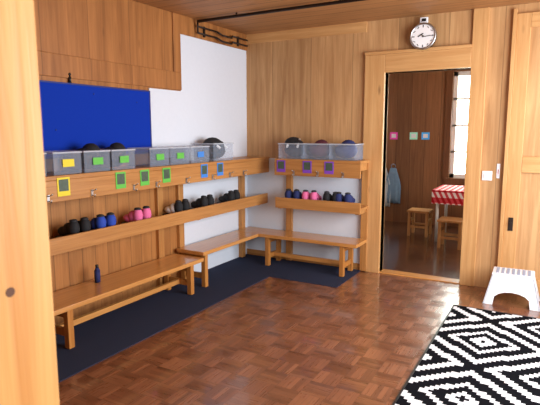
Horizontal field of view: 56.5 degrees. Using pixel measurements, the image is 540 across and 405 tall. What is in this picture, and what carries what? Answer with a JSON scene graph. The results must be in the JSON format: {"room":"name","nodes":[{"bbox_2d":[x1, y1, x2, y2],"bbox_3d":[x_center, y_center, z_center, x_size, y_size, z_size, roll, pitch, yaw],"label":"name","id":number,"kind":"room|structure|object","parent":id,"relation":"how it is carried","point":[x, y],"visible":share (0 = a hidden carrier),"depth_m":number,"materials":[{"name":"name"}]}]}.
{"room":"kindergarten cloakroom","nodes":[
{"label":"kindergarten cloakroom","id":0,"kind":"room"},
{"bbox_2d":[34,0,246,324],"bbox_3d":[-1.071,-0.440,4.462,0.114,2.500,9.300,5,9,29],"label":"wall","id":1,"kind":"structure","parent":0,"point":[196,84],"depth_m":4.50,"materials":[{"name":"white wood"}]},
{"bbox_2d":[39,80,151,158],"bbox_3d":[-1.463,-0.592,3.628,0.028,0.535,1.714,5,9,29],"label":"pinboard","id":2,"kind":"object","parent":1,"relation":"attached to","point":[74,116],"visible":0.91,"depth_m":3.81,"materials":[{"name":"blue fabric"}]},
{"bbox_2d":[58,221,539,404],"bbox_3d":[0.791,0.984,3.591,4.400,0.080,9.300,5,9,29],"label":"floor","id":3,"kind":"structure","parent":0,"point":[273,341],"depth_m":3.46,"materials":[{"name":"brown wood"}]},
{"bbox_2d":[55,254,360,382],"bbox_3d":[-0.755,0.928,3.689,1.410,0.006,4.410,5,9,29],"label":"carpet","id":4,"kind":"object","parent":3,"relation":"on","point":[99,338],"visible":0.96,"depth_m":4.15,"materials":[{"name":"blue carpet"}]},
{"bbox_2d":[53,254,203,348],"bbox_3d":[-1.259,0.764,3.742,0.340,0.302,2.080,5,9,29],"label":"bench","id":5,"kind":"object","parent":4,"relation":"on","point":[65,300],"visible":0.78,"depth_m":3.82,"materials":[{"name":"brown wood"}]},
{"bbox_2d":[94,264,100,282],"bbox_3d":[-1.304,0.535,3.793,0.044,0.133,0.044,5,9,29],"label":"bottle","id":6,"kind":"object","parent":5,"relation":"on","point":[97,278],"visible":1,"depth_m":3.78,"materials":[{"name":"blue metal"}]},
{"bbox_2d":[45,156,268,317],"bbox_3d":[-0.970,0.259,4.293,0.348,1.147,3.438,5,9,29],"label":"coat rack","id":7,"kind":"object","parent":4,"relation":"on","point":[73,194],"visible":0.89,"depth_m":4.06,"materials":[{"name":"brown wood"}]},
{"bbox_2d":[44,150,81,166],"bbox_3d":[-1.449,-0.272,3.407,0.249,0.150,0.232,5,9,29],"label":"storage box","id":8,"kind":"object","parent":7,"relation":"on","point":[66,162],"visible":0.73,"depth_m":3.35,"materials":[{"name":"clear plastic"}]},
{"bbox_2d":[55,217,90,237],"bbox_3d":[-1.392,0.177,3.572,0.195,0.144,0.178,5,9,29],"label":"slippers","id":9,"kind":"object","parent":7,"relation":"in","point":[74,226],"visible":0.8,"depth_m":3.51,"materials":[{"name":"black fabric"}]},
{"bbox_2d":[62,143,110,169],"bbox_3d":[-1.325,-0.327,3.618,0.249,0.200,0.242,5,9,29],"label":"storage box","id":10,"kind":"object","parent":7,"relation":"on","point":[89,158],"visible":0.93,"depth_m":3.55,"materials":[{"name":"clear plastic"}]},
{"bbox_2d":[90,212,115,229],"bbox_3d":[-1.273,0.148,3.778,0.195,0.144,0.178,5,9,29],"label":"slippers","id":11,"kind":"object","parent":7,"relation":"in","point":[101,221],"visible":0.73,"depth_m":3.70,"materials":[{"name":"blue fabric"}]},
{"bbox_2d":[100,142,135,166],"bbox_3d":[-1.201,-0.358,3.833,0.249,0.200,0.242,5,9,29],"label":"storage box","id":12,"kind":"object","parent":7,"relation":"on","point":[116,157],"visible":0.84,"depth_m":3.77,"materials":[{"name":"clear plastic"}]},
{"bbox_2d":[121,206,150,223],"bbox_3d":[-1.085,0.101,4.105,0.195,0.144,0.178,5,9,29],"label":"slippers","id":13,"kind":"object","parent":7,"relation":"in","point":[137,213],"visible":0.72,"depth_m":4.04,"materials":[{"name":"pink fabric"}]},
{"bbox_2d":[127,147,169,159],"bbox_3d":[-1.005,-0.382,4.176,0.249,0.150,0.242,5,9,29],"label":"storage box","id":14,"kind":"object","parent":7,"relation":"on","point":[159,156],"visible":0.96,"depth_m":4.12,"materials":[{"name":"clear plastic"}]},
{"bbox_2d":[158,146,189,158],"bbox_3d":[-0.878,-0.413,4.396,0.249,0.150,0.262,5,9,29],"label":"storage box","id":15,"kind":"object","parent":7,"relation":"on","point":[179,155],"visible":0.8,"depth_m":4.35,"materials":[{"name":"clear plastic"}]},
{"bbox_2d":[163,199,189,214],"bbox_3d":[-0.837,0.040,4.535,0.195,0.144,0.178,5,9,29],"label":"slippers","id":16,"kind":"object","parent":7,"relation":"in","point":[178,206],"visible":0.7,"depth_m":4.47,"materials":[{"name":"black fabric"}]},
{"bbox_2d":[184,145,209,156],"bbox_3d":[-0.737,-0.448,4.641,0.249,0.150,0.282,5,9,29],"label":"storage box","id":17,"kind":"object","parent":7,"relation":"on","point":[200,154],"visible":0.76,"depth_m":4.59,"materials":[{"name":"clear plastic"}]},
{"bbox_2d":[190,194,213,208],"bbox_3d":[-0.653,-0.005,4.853,0.195,0.144,0.178,5,9,29],"label":"slippers","id":18,"kind":"object","parent":7,"relation":"in","point":[207,200],"visible":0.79,"depth_m":4.79,"materials":[{"name":"black fabric"}]},
{"bbox_2d":[193,137,233,158],"bbox_3d":[-0.555,-0.530,4.954,0.247,0.225,0.342,5,9,29],"label":"storage box","id":19,"kind":"object","parent":7,"relation":"on","point":[216,150],"visible":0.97,"depth_m":4.86,"materials":[{"name":"clear plastic"}]},
{"bbox_2d":[217,190,239,202],"bbox_3d":[-0.425,-0.062,5.248,0.195,0.144,0.178,5,9,29],"label":"slippers","id":20,"kind":"object","parent":7,"relation":"in","point":[231,195],"visible":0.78,"depth_m":5.18,"materials":[{"name":"black fabric"}]},
{"bbox_2d":[177,226,366,286],"bbox_3d":[0.058,0.572,4.944,1.420,0.342,1.280,5,9,29],"label":"bench","id":21,"kind":"object","parent":4,"relation":"on","point":[201,249],"visible":0.9,"depth_m":5.15,"materials":[{"name":"brown wood"}]},
{"bbox_2d":[275,157,369,270],"bbox_3d":[0.517,0.126,5.221,0.945,1.147,0.340,5,9,29],"label":"coat rack","id":22,"kind":"object","parent":4,"relation":"on","point":[290,167],"visible":1,"depth_m":5.10,"materials":[{"name":"brown wood"}]},
{"bbox_2d":[278,137,305,156],"bbox_3d":[0.265,-0.579,5.291,0.282,0.225,0.247,5,9,29],"label":"storage box","id":23,"kind":"object","parent":22,"relation":"on","point":[294,147],"visible":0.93,"depth_m":5.22,"materials":[{"name":"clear plastic"}]},
{"bbox_2d":[285,189,301,198],"bbox_3d":[0.265,-0.079,5.362,0.178,0.144,0.195,5,9,29],"label":"slippers","id":24,"kind":"object","parent":22,"relation":"in","point":[296,194],"visible":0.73,"depth_m":5.30,"materials":[{"name":"blue fabric"}]},
{"bbox_2d":[302,190,321,199],"bbox_3d":[0.439,-0.065,5.264,0.178,0.144,0.195,5,9,29],"label":"slippers","id":25,"kind":"object","parent":22,"relation":"in","point":[314,195],"visible":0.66,"depth_m":5.20,"materials":[{"name":"pink fabric"}]},
{"bbox_2d":[302,139,331,157],"bbox_3d":[0.508,-0.547,5.155,0.282,0.200,0.247,5,9,29],"label":"storage box","id":26,"kind":"object","parent":22,"relation":"on","point":[320,148],"visible":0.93,"depth_m":5.08,"materials":[{"name":"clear plastic"}]},
{"bbox_2d":[323,191,336,200],"bbox_3d":[0.647,-0.048,5.146,0.178,0.144,0.195,5,9,29],"label":"slippers","id":27,"kind":"object","parent":22,"relation":"in","point":[327,196],"visible":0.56,"depth_m":5.09,"materials":[{"name":"black fabric"}]},
{"bbox_2d":[336,192,354,202],"bbox_3d":[0.760,-0.039,5.082,0.178,0.144,0.195,5,9,29],"label":"slippers","id":28,"kind":"object","parent":22,"relation":"in","point":[347,197],"visible":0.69,"depth_m":5.02,"materials":[{"name":"blue fabric"}]},
{"bbox_2d":[328,140,363,158],"bbox_3d":[0.760,-0.527,5.013,0.282,0.200,0.247,5,9,29],"label":"storage box","id":29,"kind":"object","parent":22,"relation":"on","point":[346,149],"visible":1,"depth_m":4.94,"materials":[{"name":"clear plastic"}]},
{"bbox_2d":[407,207,433,237],"bbox_3d":[2.090,0.275,7.009,0.300,0.359,0.300,5,9,29],"label":"stool","id":30,"kind":"object","parent":3,"relation":"on","point":[428,212],"visible":1,"depth_m":6.95,"materials":[{"name":"brown wood"}]},
{"bbox_2d":[431,185,463,241],"bbox_3d":[2.792,0.172,6.566,1.192,0.685,0.732,5,9,29],"label":"table","id":31,"kind":"object","parent":3,"relation":"on","point":[447,195],"visible":0.38,"depth_m":6.47,"materials":[{"name":"red fabric"}]},
{"bbox_2d":[437,216,462,250],"bbox_3d":[2.259,0.381,6.264,0.300,0.359,0.300,5,9,29],"label":"stool","id":32,"kind":"object","parent":3,"relation":"on","point":[442,220],"visible":0.73,"depth_m":6.19,"materials":[{"name":"brown wood"}]},
{"bbox_2d":[392,304,539,404],"bbox_3d":[1.650,1.066,2.689,1.712,0.008,2.512,5,9,29],"label":"rug","id":33,"kind":"object","parent":3,"relation":"on","point":[476,356],"visible":1,"depth_m":3.11,"materials":[{"name":"white fabric"}]},
{"bbox_2d":[483,266,539,311],"bbox_3d":[2.062,0.713,4.273,0.442,0.260,0.365,5,9,29],"label":"step stool","id":34,"kind":"object","parent":3,"relation":"on","point":[521,282],"visible":1,"depth_m":4.17,"materials":[{"name":"white plastic"}]},
{"bbox_2d":[133,0,539,34],"bbox_3d":[0.789,-1.570,3.228,4.400,0.080,9.300,5,9,29],"label":"ceiling","id":35,"kind":"structure","parent":0,"point":[367,10],"depth_m":4.46,"materials":[{"name":"brown wood"}]},
{"bbox_2d":[197,0,364,46],"bbox_3d":[1.271,-1.578,4.167,4.087,0.168,0.923,5,9,29],"label":"ceiling pipes","id":36,"kind":"object","parent":35,"relation":"attached to","point":[338,1],"depth_m":4.48,"materials":[{"name":"black metal"}]},
{"bbox_2d":[246,2,539,287],"bbox_3d":[1.581,-0.488,4.780,4.400,2.500,0.112,5,9,29],"label":"wall","id":37,"kind":"structure","parent":0,"point":[306,84],"depth_m":5.21,"materials":[{"name":"brown wood"}]},
{"bbox_2d":[247,248,359,269],"bbox_3d":[0.338,0.625,5.590,1.400,0.070,0.012,5,9,29],"label":"baseboard","id":38,"kind":"structure","parent":37,"relation":"attached to","point":[249,251],"depth_m":5.60,"materials":[{"name":"brown wood"}]},
{"bbox_2d":[410,22,436,49],"bbox_3d":[1.407,-1.525,4.612,0.240,0.240,0.047,5,9,29],"label":"wall clock","id":39,"kind":"object","parent":37,"relation":"attached to","point":[423,36],"visible":1,"depth_m":4.60,"materials":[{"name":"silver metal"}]},
{"bbox_2d":[420,17,427,22],"bbox_3d":[1.412,-1.662,4.602,0.070,0.065,0.025,5,9,29],"label":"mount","id":40,"kind":"object","parent":37,"relation":"attached to","point":[422,19],"visible":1,"depth_m":4.59,"materials":[{"name":"white plastic"}]},
{"bbox_2d":[363,7,489,286],"bbox_3d":[1.451,-0.497,4.845,1.110,2.500,0.165,5,9,29],"label":"doorway","id":41,"kind":"structure","parent":37,"relation":"in","point":[474,55],"depth_m":4.70,"materials":[{"name":"brown wood"}]},
{"bbox_2d":[482,171,491,180],"bbox_3d":[1.958,-0.242,4.535,0.084,0.084,0.017,5,9,29],"label":"light switch","id":42,"kind":"object","parent":37,"relation":"attached to","point":[486,175],"visible":1,"depth_m":4.53,"materials":[{"name":"white plastic"}]},
{"bbox_2d":[496,164,499,177],"bbox_3d":[2.038,-0.281,4.488,0.026,0.130,0.009,5,9,29],"label":"thermometer","id":43,"kind":"object","parent":37,"relation":"attached to","point":[498,165],"visible":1,"depth_m":4.49,"materials":[{"name":"white plastic"}]},
{"bbox_2d":[497,9,539,295],"bbox_3d":[2.499,-0.384,4.179,1.000,2.460,0.060,5,9,29],"label":"door","id":44,"kind":"structure","parent":37,"relation":"in","point":[519,233],"depth_m":4.36,"materials":[{"name":"brown wood"}]},
{"bbox_2d":[384,71,463,226],"bbox_3d":[3.071,-0.857,7.364,4.400,2.500,0.100,5,9,29],"label":"wall","id":45,"kind":"structure","parent":0,"point":[416,100],"depth_m":7.76,"materials":[{"name":"brown wood"}]},
{"bbox_2d":[385,168,389,206],"bbox_3d":[1.815,-0.285,8.074,0.260,0.691,0.055,5,9,29],"label":"apron","id":46,"kind":"object","parent":45,"relation":"attached to","point":[386,186],"visible":0.21,"depth_m":8.04,"materials":[{"name":"fabric"}]},
{"bbox_2d":[385,164,400,203],"bbox_3d":[1.954,-0.304,7.991,0.260,0.631,0.055,5,9,29],"label":"apron","id":47,"kind":"object","parent":45,"relation":"attached to","point":[394,189],"visible":0.96,"depth_m":7.98,"materials":[{"name":"blue fabric"}]},
{"bbox_2d":[390,132,397,138],"bbox_3d":[1.951,-1.051,7.921,0.120,0.110,0.004,5,9,29],"label":"picture card","id":48,"kind":"object","parent":45,"relation":"attached to","point":[393,135],"visible":1,"depth_m":7.92,"materials":[{"name":"pink paper"}]},
{"bbox_2d":[410,132,417,139],"bbox_3d":[2.220,-1.029,7.769,0.120,0.110,0.004,5,9,29],"label":"picture card","id":49,"kind":"object","parent":45,"relation":"attached to","point":[413,135],"visible":1,"depth_m":7.76,"materials":[{"name":"green paper"}]},
{"bbox_2d":[421,132,429,139],"bbox_3d":[2.376,-1.017,7.680,0.120,0.110,0.004,5,9,29],"label":"picture card","id":50,"kind":"object","parent":45,"relation":"attached to","point":[425,135],"visible":1,"depth_m":7.68,"materials":[{"name":"blue paper"}]},
{"bbox_2d":[442,69,470,184],"bbox_3d":[3.166,-1.112,7.241,1.230,1.740,0.165,5,9,29],"label":"window","id":51,"kind":"structure","parent":45,"relation":"in","point":[459,97],"depth_m":7.49,"materials":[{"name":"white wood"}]},
{"bbox_3d":[-0.673,0.069,0.873,4.400,2.500,0.100,5,9,29],"label":"wall","id":52,"kind":"structure","parent":0,"visible":0},
{"bbox_2d":[0,0,59,404],"bbox_3d":[0.044,0.239,0.379,1.365,2.300,0.320,5,9,29],"label":"doorframe","id":53,"kind":"object","parent":52,"relation":"attached to","point":[28,356],"visible":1,"depth_m":0.71,"materials":[{"name":"brown wood"}]}
]}

